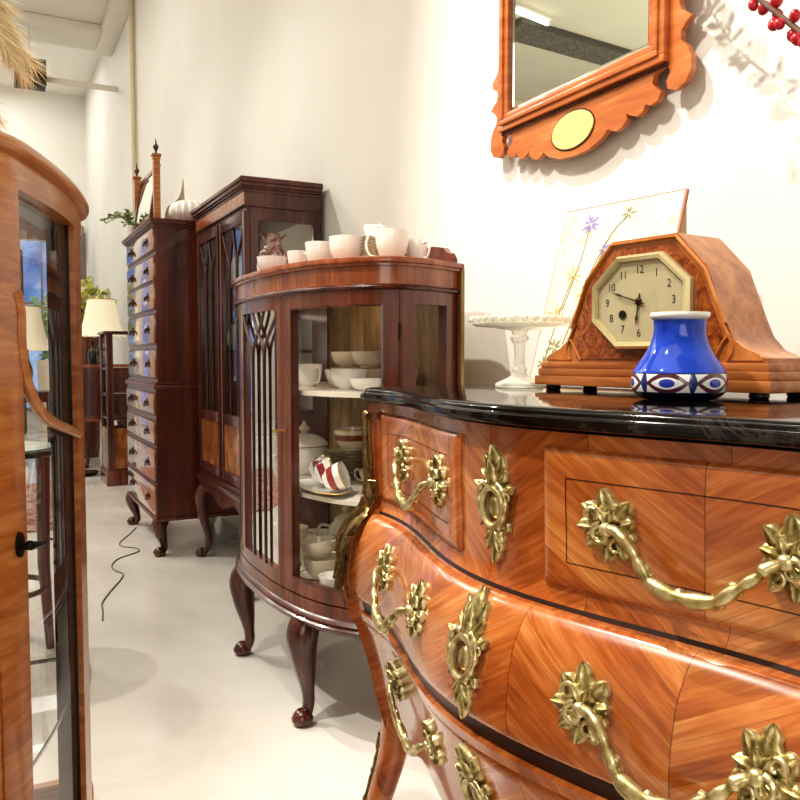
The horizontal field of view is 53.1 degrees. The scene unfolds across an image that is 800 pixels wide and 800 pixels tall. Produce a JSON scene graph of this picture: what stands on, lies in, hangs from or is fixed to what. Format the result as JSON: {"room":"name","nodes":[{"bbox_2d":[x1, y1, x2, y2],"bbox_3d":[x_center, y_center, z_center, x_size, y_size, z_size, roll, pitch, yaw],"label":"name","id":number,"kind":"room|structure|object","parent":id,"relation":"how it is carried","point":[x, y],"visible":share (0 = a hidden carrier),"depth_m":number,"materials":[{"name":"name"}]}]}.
{"room":"second-hand shop","nodes":[
{"label":"second-hand shop","id":0,"kind":"room"},
{"bbox_2d":[0,85,87,428],"bbox_3d":[-7.174,-1.890,9.783,6.270,4.700,0.120,-2,4,-27],"label":"wall","id":1,"kind":"structure","parent":0,"point":[52,124],"depth_m":10.88,"materials":[{"name":"paint"}]},
{"bbox_2d":[19,240,47,410],"bbox_3d":[-4.890,-1.038,10.956,0.600,2.370,0.090,-2,4,-27],"label":"window","id":2,"kind":"structure","parent":1,"relation":"in","point":[34,252],"depth_m":10.89,"materials":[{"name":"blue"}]},
{"bbox_2d":[0,39,99,96],"bbox_3d":[-6.529,-4.128,8.404,6.270,0.180,2.700,-2,4,-27],"label":"ceiling","id":3,"kind":"structure","parent":0,"point":[70,63],"depth_m":9.85,"materials":[{"name":"white paint"}]},
{"bbox_2d":[4,0,108,24],"bbox_3d":[-2.985,-3.639,1.529,6.270,0.400,12.800,-2,4,-27],"label":"ceiling","id":4,"kind":"structure","parent":0,"point":[90,11],"depth_m":7.72,"materials":[{"name":"paint"}]},
{"bbox_2d":[0,9,100,50],"bbox_3d":[-5.857,-3.691,6.944,6.110,0.089,0.550,-2,4,-27],"label":"trim","id":5,"kind":"structure","parent":4,"relation":"attached to","point":[46,29],"depth_m":8.05,"materials":[{"name":"paint"}]},
{"bbox_2d":[13,26,46,91],"bbox_3d":[-3.677,-3.408,7.938,0.290,0.584,0.247,-2,4,-27],"label":"speaker","id":6,"kind":"object","parent":5,"relation":"hanging from","point":[38,87],"visible":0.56,"depth_m":7.89},
{"bbox_2d":[16,59,44,82],"bbox_3d":[-3.623,-3.236,7.841,0.260,0.220,0.008,-2,4,-27],"label":"grille","id":7,"kind":"object","parent":6,"relation":"attached to","point":[42,61],"depth_m":7.87,"materials":[{"name":"black metal"}]},
{"bbox_2d":[24,429,440,799],"bbox_3d":[-3.580,0.884,3.047,6.370,0.100,15.600,-2,4,-27],"label":"floor","id":8,"kind":"structure","parent":0,"point":[176,714],"depth_m":2.40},
{"bbox_2d":[23,390,50,442],"bbox_3d":[-3.630,0.243,7.829,0.480,0.655,0.480,-2,4,-27],"label":"table","id":9,"kind":"object","parent":8,"relation":"on","point":[44,395],"visible":0.09,"depth_m":7.71,"materials":[{"name":"brown wood"}]},
{"bbox_2d":[25,305,47,390],"bbox_3d":[-3.630,-0.501,7.788,0.480,0.825,0.480,-2,4,-27],"label":"table lamp","id":10,"kind":"object","parent":9,"relation":"on","point":[37,340],"visible":0.34,"depth_m":7.68,"materials":[{"name":"beige fabric"}]},
{"bbox_2d":[28,293,48,431],"bbox_3d":[-4.647,-0.494,10.598,0.676,1.876,0.598,-2,4,-27],"label":"plant","id":11,"kind":"object","parent":8,"relation":"on","point":[42,364],"visible":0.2,"depth_m":10.42,"materials":[{"name":"green plant"}]},
{"bbox_2d":[26,482,52,532],"bbox_3d":[-2.989,0.714,5.116,1.520,0.012,1.850,-2,4,-27],"label":"patterned rug","id":12,"kind":"object","parent":8,"relation":"on","point":[30,488],"visible":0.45,"depth_m":5.19,"materials":[{"name":"fabric"}]},
{"bbox_2d":[25,441,54,648],"bbox_3d":[-1.354,0.505,2.709,0.410,0.695,0.410,-2,4,-27],"label":"side table","id":13,"kind":"object","parent":8,"relation":"on","point":[41,451],"visible":0.46,"depth_m":2.71,"materials":[{"name":"brown wood"}]},
{"bbox_2d":[0,131,93,799],"bbox_3d":[-0.641,0.325,0.997,0.567,1.258,0.740,-2,4,-27],"label":"cabinet","id":14,"kind":"object","parent":8,"relation":"on","point":[39,201],"visible":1,"depth_m":1.09,"materials":[{"name":"wood"}]},
{"bbox_2d":[0,0,54,131],"bbox_3d":[-0.626,-0.513,1.043,0.196,0.415,0.405,2,4,36],"label":"pampas grass","id":15,"kind":"object","parent":14,"relation":"on","point":[8,55],"depth_m":1.10,"materials":[{"name":"beige plant"}]},
{"bbox_2d":[20,233,86,433],"bbox_3d":[-4.477,-0.866,10.282,0.870,2.600,0.060,-2,4,-27],"label":"screen frame","id":16,"kind":"object","parent":8,"relation":"on","point":[83,241],"visible":0.24,"depth_m":10.37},
{"bbox_2d":[45,276,117,457],"bbox_3d":[-3.143,-0.304,7.870,0.593,1.819,0.600,-3,4,-42],"label":"plant","id":17,"kind":"object","parent":8,"relation":"on","point":[88,289],"visible":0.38,"depth_m":7.82,"materials":[{"name":"green plant"}]},
{"bbox_2d":[85,470,98,475],"bbox_3d":[-2.647,0.616,6.723,0.230,0.028,0.230,-2,4,-27],"label":"brass tray","id":18,"kind":"object","parent":8,"relation":"on","point":[87,472],"visible":0.48,"depth_m":6.77,"materials":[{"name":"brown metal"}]},
{"bbox_2d":[83,364,129,468],"bbox_3d":[-2.723,0.137,7.347,0.496,0.930,0.453,-2,4,-27],"label":"base cabinet","id":19,"kind":"object","parent":8,"relation":"on","point":[91,372],"visible":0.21,"depth_m":7.11,"materials":[{"name":"red wood"}]},
{"bbox_2d":[88,340,96,363],"bbox_3d":[-2.751,-0.429,7.152,0.075,0.223,0.075,-2,4,-27],"label":"decanter","id":20,"kind":"object","parent":19,"relation":"on","point":[92,354],"visible":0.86,"depth_m":7.13,"materials":[{"name":"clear glass"}]},
{"bbox_2d":[82,298,125,363],"bbox_3d":[-2.731,-0.626,7.321,0.430,0.595,0.430,-2,4,-27],"label":"table lamp","id":21,"kind":"object","parent":19,"relation":"on","point":[101,314],"visible":0.68,"depth_m":7.19,"materials":[{"name":"beige fabric"}]},
{"bbox_2d":[97,331,128,485],"bbox_3d":[-2.187,0.056,6.366,0.350,1.190,0.430,-2,4,-27],"label":"shelf unit","id":22,"kind":"object","parent":8,"relation":"on","point":[114,467],"visible":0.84,"depth_m":6.20,"materials":[{"name":"brown wood"}]},
{"bbox_2d":[101,527,139,620],"bbox_3d":[-1.325,0.787,3.842,0.116,0.006,1.684,-1,3,-15],"label":"cable","id":23,"kind":"object","parent":8,"relation":"on","point":[135,527],"visible":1,"depth_m":3.82,"materials":[{"name":"brown plastic"}]},
{"bbox_2d":[121,217,241,556],"bbox_3d":[-1.188,-0.075,4.452,0.552,1.682,0.926,-2,4,-27],"label":"tallboy","id":24,"kind":"object","parent":8,"relation":"on","point":[163,391],"visible":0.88,"depth_m":4.01,"materials":[{"name":"brown wood"}]},
{"bbox_2d":[99,209,135,235],"bbox_3d":[-1.614,-1.013,4.589,0.205,0.177,0.145,0,3,-5],"label":"potted plant","id":25,"kind":"object","parent":24,"relation":"on","point":[130,227],"visible":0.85,"depth_m":4.58,"materials":[{"name":"green plant"}]},
{"bbox_2d":[132,138,161,228],"bbox_3d":[-1.377,-1.144,4.431,0.124,0.453,0.680,-2,4,-27],"label":"mirror","id":26,"kind":"object","parent":24,"relation":"on","point":[147,196],"visible":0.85,"depth_m":4.32,"materials":[{"name":"red wood"}]},
{"bbox_2d":[135,175,152,225],"bbox_3d":[-1.403,-1.105,4.420,0.046,0.243,0.480,-2,4,-27],"label":"mirror glass","id":27,"kind":"object","parent":26,"relation":"attached to","point":[145,193],"depth_m":4.44,"materials":[{"name":"white"}]},
{"bbox_2d":[165,180,184,218],"bbox_3d":[-1.316,-1.124,4.734,0.112,0.380,0.110,1,3,24],"label":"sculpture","id":28,"kind":"object","parent":24,"relation":"on","point":[181,196],"visible":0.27,"depth_m":4.75,"materials":[{"name":"beige ceramic"}]},
{"bbox_2d":[169,200,202,220],"bbox_3d":[-1.080,-0.961,4.121,0.218,0.118,0.214,-2,4,-27],"label":"ribbed vase","id":29,"kind":"object","parent":24,"relation":"on","point":[181,209],"visible":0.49,"depth_m":4.04,"materials":[{"name":"white ceramic"}]},
{"bbox_2d":[190,175,322,556],"bbox_3d":[-0.676,-0.054,3.663,0.367,1.718,0.882,-2,4,-27],"label":"display cabinet","id":30,"kind":"object","parent":8,"relation":"on","point":[235,216],"visible":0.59,"depth_m":3.55,"materials":[{"name":"brown wood"}]},
{"bbox_2d":[227,318,236,349],"bbox_3d":[-0.769,-0.320,3.837,0.125,0.162,0.100,0,3,0],"label":"pot","id":31,"kind":"object","parent":30,"relation":"on","point":[233,326],"visible":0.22,"depth_m":3.80,"materials":[{"name":"white ceramic"}]},
{"bbox_2d":[228,255,241,287],"bbox_3d":[-0.741,-0.590,3.746,0.126,0.172,0.100,0,3,1],"label":"jug","id":32,"kind":"object","parent":30,"relation":"on","point":[233,265],"visible":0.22,"depth_m":3.70,"materials":[{"name":"white ceramic"}]},
{"bbox_2d":[229,247,464,726],"bbox_3d":[-0.247,0.219,2.464,0.444,1.308,1.095,-2,4,-27],"label":"china cabinet","id":33,"kind":"object","parent":8,"relation":"on","point":[410,310],"visible":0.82,"depth_m":2.19,"materials":[{"name":"brown wood"}]},
{"bbox_2d":[257,255,286,270],"bbox_3d":[-0.400,-0.409,2.457,0.104,0.058,0.092,0,3,5],"label":"teacup","id":34,"kind":"object","parent":33,"relation":"on","point":[266,261],"visible":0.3,"depth_m":2.42,"materials":[{"name":"white ceramic"}]},
{"bbox_2d":[259,233,287,263],"bbox_3d":[-0.535,-0.588,3.364,0.137,0.210,0.137,-2,4,-27],"label":"porcelain vase","id":35,"kind":"object","parent":33,"relation":"on","point":[272,241],"visible":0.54,"depth_m":3.32,"materials":[{"name":"multicoloured ceramic"}]},
{"bbox_2d":[287,250,306,263],"bbox_3d":[-0.296,-0.409,2.381,0.080,0.066,0.060,0,3,3],"label":"teacup","id":36,"kind":"object","parent":33,"relation":"on","point":[293,256],"visible":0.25,"depth_m":2.36,"materials":[{"name":"white ceramic"}]},
{"bbox_2d":[300,546,305,564],"bbox_3d":[-0.332,0.473,2.449,0.110,0.058,0.100,1,3,14],"label":"teacup","id":37,"kind":"object","parent":33,"relation":"on","point":[302,553],"visible":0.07,"depth_m":2.41,"materials":[{"name":"white ceramic"}]},
{"bbox_2d":[300,524,316,540],"bbox_3d":[-0.322,0.414,2.447,0.108,0.055,0.096,-2,3,-26],"label":"teacup","id":38,"kind":"object","parent":37,"relation":"on","point":[304,529],"visible":0.16,"depth_m":2.43,"materials":[{"name":"white ceramic"}]},
{"bbox_2d":[300,570,319,583],"bbox_3d":[-0.225,0.501,2.265,0.131,0.021,0.130,-2,4,-27],"label":"saucer","id":39,"kind":"object","parent":33,"relation":"on","point":[303,573],"visible":0.16,"depth_m":2.26,"materials":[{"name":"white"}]},
{"bbox_2d":[302,553,335,578],"bbox_3d":[-0.228,0.471,2.268,0.104,0.056,0.114,-2,4,-37],"label":"teacup","id":40,"kind":"object","parent":39,"relation":"on","point":[313,567],"visible":0.61,"depth_m":2.23,"materials":[{"name":"white ceramic"}]},
{"bbox_2d":[300,535,335,558],"bbox_3d":[-0.230,0.415,2.256,0.103,0.061,0.117,-1,3,-20],"label":"teacup","id":41,"kind":"object","parent":40,"relation":"on","point":[320,546],"visible":0.88,"depth_m":2.23,"materials":[{"name":"white ceramic"}]},
{"bbox_2d":[299,364,322,386],"bbox_3d":[-0.271,-0.075,2.430,0.100,0.070,0.086,1,3,16],"label":"teacup","id":42,"kind":"object","parent":33,"relation":"on","point":[309,374],"visible":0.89,"depth_m":2.40,"materials":[{"name":"white ceramic"}]},
{"bbox_2d":[299,421,327,474],"bbox_3d":[-0.304,0.149,2.538,0.153,0.168,0.153,-2,4,-27],"label":"tureen","id":43,"kind":"object","parent":33,"relation":"on","point":[311,446],"visible":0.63,"depth_m":2.48,"materials":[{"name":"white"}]},
{"bbox_2d":[305,241,332,259],"bbox_3d":[-0.230,-0.410,2.286,0.084,0.078,0.084,-2,4,-27],"label":"bowl","id":44,"kind":"object","parent":33,"relation":"on","point":[315,250],"visible":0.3,"depth_m":2.25,"materials":[{"name":"white ceramic"}]},
{"bbox_2d":[299,478,352,494],"bbox_3d":[-0.210,0.242,2.208,0.137,0.012,0.298,-1,3,-22],"label":"platter","id":45,"kind":"object","parent":33,"relation":"on","point":[308,484],"visible":0.65,"depth_m":2.19,"materials":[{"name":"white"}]},
{"bbox_2d":[309,453,327,477],"bbox_3d":[-0.226,0.192,2.316,0.073,0.078,0.077,1,3,16],"label":"teacup","id":46,"kind":"object","parent":45,"relation":"on","point":[316,460],"visible":0.39,"depth_m":2.29,"materials":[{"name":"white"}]},
{"bbox_2d":[312,456,332,483],"bbox_3d":[-0.207,0.195,2.231,0.076,0.079,0.077,0,3,2],"label":"teacup","id":47,"kind":"object","parent":45,"relation":"on","point":[322,465],"visible":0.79,"depth_m":2.20,"materials":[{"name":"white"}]},
{"bbox_2d":[322,461,350,489],"bbox_3d":[-0.170,0.201,2.139,0.074,0.079,0.077,1,3,15],"label":"teacup","id":48,"kind":"object","parent":45,"relation":"on","point":[336,476],"visible":1,"depth_m":2.12,"materials":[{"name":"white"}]},
{"bbox_2d":[324,369,337,387],"bbox_3d":[-0.172,-0.065,2.402,0.108,0.054,0.108,-2,4,-27],"label":"bowl","id":49,"kind":"object","parent":33,"relation":"on","point":[327,373],"visible":0.16,"depth_m":2.38,"materials":[{"name":"white ceramic"}]},
{"bbox_2d":[299,475,362,505],"bbox_3d":[-0.229,0.242,2.474,0.363,0.012,0.991,-2,4,-27],"label":"shelf","id":50,"kind":"object","parent":33,"relation":"attached to","point":[353,498],"depth_m":2.14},
{"bbox_2d":[319,571,343,588],"bbox_3d":[-0.169,0.494,2.142,0.099,0.050,0.084,1,3,17],"label":"teacup","id":51,"kind":"object","parent":33,"relation":"on","point":[325,578],"visible":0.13,"depth_m":2.12,"materials":[{"name":"white ceramic"}]},
{"bbox_2d":[299,382,363,397],"bbox_3d":[-0.229,-0.035,2.459,0.363,0.012,0.991,-2,4,-27],"label":"shelf","id":52,"kind":"object","parent":33,"relation":"attached to","point":[324,389],"depth_m":2.13,"materials":[{"name":"white wood"}]},
{"bbox_2d":[316,505,349,553],"bbox_3d":[-0.182,0.411,2.528,0.141,0.172,0.120,1,3,18],"label":"teapot","id":53,"kind":"object","parent":33,"relation":"on","point":[333,529],"visible":0.35,"depth_m":2.50,"materials":[{"name":"white ceramic"}]},
{"bbox_2d":[329,235,363,257],"bbox_3d":[-0.144,-0.406,2.196,0.104,0.080,0.104,-2,4,-27],"label":"bowl","id":54,"kind":"object","parent":33,"relation":"on","point":[340,245],"visible":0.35,"depth_m":2.15,"materials":[{"name":"white ceramic"}]},
{"bbox_2d":[329,369,368,389],"bbox_3d":[-0.144,-0.058,2.259,0.112,0.056,0.112,-2,4,-27],"label":"bowl","id":55,"kind":"object","parent":33,"relation":"on","point":[339,377],"visible":0.74,"depth_m":2.22,"materials":[{"name":"white ceramic"}]},
{"bbox_2d":[354,468,363,480],"bbox_3d":[-0.082,0.223,2.315,0.103,0.045,0.090,0,3,-4],"label":"teacup","id":56,"kind":"object","parent":33,"relation":"on","point":[360,470],"visible":0.17,"depth_m":2.33,"materials":[{"name":"white ceramic"}]},
{"bbox_2d":[349,378,380,390],"bbox_3d":[-0.089,-0.042,2.153,0.096,0.034,0.096,-2,4,-27],"label":"bowl","id":57,"kind":"object","parent":33,"relation":"on","point":[361,384],"visible":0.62,"depth_m":2.12,"materials":[{"name":"white ceramic"}]},
{"bbox_2d":[351,368,380,377],"bbox_3d":[-0.092,-0.067,2.421,0.112,0.056,0.112,-2,4,-27],"label":"bowl","id":58,"kind":"object","parent":33,"relation":"on","point":[373,372],"visible":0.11,"depth_m":2.37,"materials":[{"name":"white ceramic"}]},
{"bbox_2d":[351,351,380,366],"bbox_3d":[-0.090,-0.123,2.416,0.117,0.048,0.117,-1,3,-12],"label":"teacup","id":59,"kind":"object","parent":58,"relation":"on","point":[361,358],"visible":0.73,"depth_m":2.37,"materials":[{"name":"white ceramic"}]},
{"bbox_2d":[365,228,409,255],"bbox_3d":[-0.025,-0.403,2.109,0.092,0.084,0.106,-3,4,-40],"label":"teacup","id":60,"kind":"object","parent":33,"relation":"on","point":[389,241],"visible":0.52,"depth_m":2.07,"materials":[{"name":"white ceramic"}]},
{"bbox_2d":[415,369,418,381],"bbox_3d":[0.001,-0.060,2.283,0.104,0.056,0.104,-2,4,-27],"label":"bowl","id":61,"kind":"object","parent":33,"relation":"on","point":[416,370],"visible":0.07,"depth_m":2.26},
{"bbox_2d":[407,238,430,257],"bbox_3d":[0.054,-0.396,2.143,0.080,0.066,0.060,1,3,23],"label":"teacup","id":62,"kind":"object","parent":33,"relation":"on","point":[417,247],"visible":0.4,"depth_m":2.12,"materials":[{"name":"white ceramic"}]},
{"bbox_3d":[-0.151,0.230,2.463,0.161,0.014,0.161,-2,4,-27],"label":"plate","id":63,"kind":"object","parent":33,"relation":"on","visible":0},
{"bbox_3d":[-0.151,0.220,2.463,0.161,0.014,0.161,-2,4,-27],"label":"plate","id":64,"kind":"object","parent":63,"relation":"on","visible":0},
{"bbox_2d":[347,469,358,472],"bbox_3d":[-0.148,0.210,2.461,0.161,0.014,0.161,-2,4,-27],"label":"plate","id":65,"kind":"object","parent":64,"relation":"on","point":[349,470],"visible":0.1,"depth_m":2.41,"materials":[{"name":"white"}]},
{"bbox_2d":[333,463,362,468],"bbox_3d":[-0.147,0.200,2.463,0.161,0.014,0.161,-2,4,-27],"label":"plate","id":66,"kind":"object","parent":65,"relation":"on","point":[361,466],"visible":0.17,"depth_m":2.41,"materials":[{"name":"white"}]},
{"bbox_2d":[331,459,362,465],"bbox_3d":[-0.150,0.190,2.459,0.161,0.014,0.161,-2,4,-27],"label":"plate","id":67,"kind":"object","parent":66,"relation":"on","point":[332,460],"visible":0.33,"depth_m":2.41,"materials":[{"name":"brown"}]},
{"bbox_2d":[328,455,367,462],"bbox_3d":[-0.149,0.180,2.462,0.161,0.014,0.161,-2,4,-27],"label":"plate","id":68,"kind":"object","parent":67,"relation":"on","point":[331,457],"visible":0.47,"depth_m":2.41,"materials":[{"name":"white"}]},
{"bbox_2d":[326,452,367,458],"bbox_3d":[-0.146,0.170,2.460,0.161,0.014,0.161,-2,4,-27],"label":"plate","id":69,"kind":"object","parent":68,"relation":"on","point":[327,453],"visible":0.43,"depth_m":2.41,"materials":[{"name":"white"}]},
{"bbox_2d":[325,447,367,455],"bbox_3d":[-0.151,0.160,2.459,0.161,0.014,0.161,-2,4,-27],"label":"plate","id":70,"kind":"object","parent":69,"relation":"on","point":[338,450],"visible":0.74,"depth_m":2.46,"materials":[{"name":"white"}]},
{"bbox_2d":[333,426,366,450],"bbox_3d":[-0.149,0.119,2.458,0.114,0.066,0.114,-2,4,-27],"label":"bowl","id":71,"kind":"object","parent":70,"relation":"on","point":[347,438],"visible":0.85,"depth_m":2.42,"materials":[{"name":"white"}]},
{"bbox_3d":[-0.165,-0.074,2.552,0.112,0.056,0.112,-2,4,-27],"label":"bowl","id":72,"kind":"object","parent":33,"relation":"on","visible":0},
{"bbox_2d":[330,352,356,366],"bbox_3d":[-0.164,-0.130,2.551,0.117,0.048,0.117,-1,3,-22],"label":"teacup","id":73,"kind":"object","parent":72,"relation":"on","point":[343,359],"visible":0.69,"depth_m":2.51,"materials":[{"name":"white ceramic"}]},
{"bbox_3d":[-0.070,-0.372,2.185,0.082,0.013,0.081,-2,4,-27],"label":"saucer","id":74,"kind":"object","parent":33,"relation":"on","visible":0},
{"bbox_3d":[-0.070,-0.381,2.184,0.082,0.013,0.081,-2,4,-27],"label":"saucer","id":75,"kind":"object","parent":74,"relation":"on","visible":0},
{"bbox_2d":[360,253,378,255],"bbox_3d":[-0.070,-0.390,2.184,0.082,0.013,0.081,-2,4,-27],"label":"saucer","id":76,"kind":"object","parent":75,"relation":"on","point":[363,254],"visible":0.18,"depth_m":2.15,"materials":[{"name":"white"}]},
{"bbox_2d":[361,249,377,252],"bbox_3d":[-0.070,-0.399,2.183,0.082,0.013,0.081,-2,4,-27],"label":"saucer","id":77,"kind":"object","parent":76,"relation":"on","point":[370,250],"visible":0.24,"depth_m":2.15,"materials":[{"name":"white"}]},
{"bbox_2d":[361,246,376,249],"bbox_3d":[-0.070,-0.408,2.183,0.082,0.013,0.081,-2,4,-27],"label":"saucer","id":78,"kind":"object","parent":77,"relation":"on","point":[369,247],"visible":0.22,"depth_m":2.15,"materials":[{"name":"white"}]},
{"bbox_2d":[361,242,375,246],"bbox_3d":[-0.070,-0.417,2.182,0.082,0.013,0.081,-2,4,-27],"label":"saucer","id":79,"kind":"object","parent":78,"relation":"on","point":[371,243],"visible":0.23,"depth_m":2.15,"materials":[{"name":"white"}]},
{"bbox_2d":[361,239,374,242],"bbox_3d":[-0.070,-0.427,2.182,0.082,0.013,0.081,-2,4,-27],"label":"saucer","id":80,"kind":"object","parent":79,"relation":"on","point":[364,240],"visible":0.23,"depth_m":2.15,"materials":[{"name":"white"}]},
{"bbox_3d":[-0.070,-0.436,2.181,0.082,0.013,0.081,-2,4,-27],"label":"saucer","id":81,"kind":"object","parent":80,"relation":"on","visible":0},
{"bbox_2d":[364,224,384,235],"bbox_3d":[-0.062,-0.455,2.174,0.080,0.038,0.060,2,4,38],"label":"teacup","id":82,"kind":"object","parent":81,"relation":"on","point":[369,228],"visible":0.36,"depth_m":2.15,"materials":[{"name":"white ceramic"}]},
{"bbox_2d":[333,384,799,799],"bbox_3d":[0.355,0.466,1.138,0.680,0.944,1.124,-2,4,-29],"label":"commode","id":83,"kind":"object","parent":8,"relation":"on","point":[568,592],"visible":1,"depth_m":0.85,"materials":[{"name":"brown wood"}]},
{"bbox_2d":[469,314,571,387],"bbox_3d":[0.213,-0.086,1.425,0.182,0.126,0.182,-2,4,-27],"label":"cake stand","id":84,"kind":"object","parent":83,"relation":"on","point":[513,325],"visible":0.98,"depth_m":1.39,"materials":[{"name":"white ceramic"}]},
{"bbox_2d":[530,188,688,383],"bbox_3d":[0.385,-0.202,1.502,0.118,0.349,0.285,-2,4,-35],"label":"floral picture","id":85,"kind":"object","parent":83,"relation":"on","point":[587,233],"visible":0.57,"depth_m":1.55,"materials":[{"name":"white paper"}]},
{"bbox_2d":[535,233,799,399],"bbox_3d":[0.399,-0.126,1.213,0.129,0.230,0.422,-2,4,-34],"label":"mantel clock","id":86,"kind":"object","parent":83,"relation":"on","point":[612,326],"visible":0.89,"depth_m":1.15,"materials":[{"name":"brown wood"}]},
{"bbox_2d":[631,311,728,400],"bbox_3d":[0.357,-0.056,1.023,0.118,0.111,0.118,3,4,43],"label":"ceramic vase","id":87,"kind":"object","parent":83,"relation":"on","point":[679,363],"visible":1,"depth_m":0.99,"materials":[{"name":"blue ceramic"}]},
{"bbox_3d":[0.583,-0.095,0.808,0.130,0.216,0.130,-2,4,-27],"label":"vase","id":88,"kind":"object","parent":83,"relation":"on","visible":0},
{"bbox_2d":[748,0,799,46],"bbox_3d":[0.420,-0.427,1.028,0.073,0.742,0.558,-2,4,-29],"label":"branch","id":89,"kind":"object","parent":88,"relation":"in","point":[778,20],"visible":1,"depth_m":0.93,"materials":[{"name":"red plant"}]},
{"bbox_2d":[84,0,799,527],"bbox_3d":[-0.784,-1.591,4.351,0.120,4.700,15.600,-2,4,-27],"label":"wall","id":90,"kind":"structure","parent":0,"point":[387,106],"depth_m":2.52,"materials":[{"name":"paint"}]},
{"bbox_2d":[47,76,117,91],"bbox_3d":[-3.244,-3.224,8.175,0.680,0.050,0.040,-2,4,-27],"label":"wall rail","id":91,"kind":"object","parent":90,"relation":"attached to","point":[50,79],"visible":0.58,"depth_m":8.16,"materials":[{"name":"beige paint"}]},
{"bbox_2d":[95,0,133,56],"bbox_3d":[-1.988,-3.639,6.265,0.169,0.119,5.299,-2,4,-27],"label":"trim","id":92,"kind":"structure","parent":90,"relation":"attached to","point":[117,11],"depth_m":7.85,"materials":[{"name":"paint"}]},
{"bbox_2d":[129,1,136,221],"bbox_3d":[-2.441,-1.513,7.387,0.044,4.210,0.042,-2,4,-27],"label":"trim","id":93,"kind":"structure","parent":90,"relation":"attached to","point":[131,4],"depth_m":7.30,"materials":[{"name":"beige"}]},
{"bbox_2d":[491,0,696,159],"bbox_3d":[0.403,-1.227,1.836,0.036,1.312,0.704,-2,4,-27],"label":"wall mirror","id":94,"kind":"object","parent":90,"relation":"attached to","point":[571,74],"visible":1,"depth_m":1.84,"materials":[{"name":"brown wood"}]},
{"bbox_2d":[513,0,648,106],"bbox_3d":[0.405,-1.183,1.840,0.004,0.898,0.504,-2,4,-27],"label":"mirror glass","id":95,"kind":"object","parent":94,"relation":"attached to","point":[559,46],"depth_m":1.87,"materials":[{"name":"white"}]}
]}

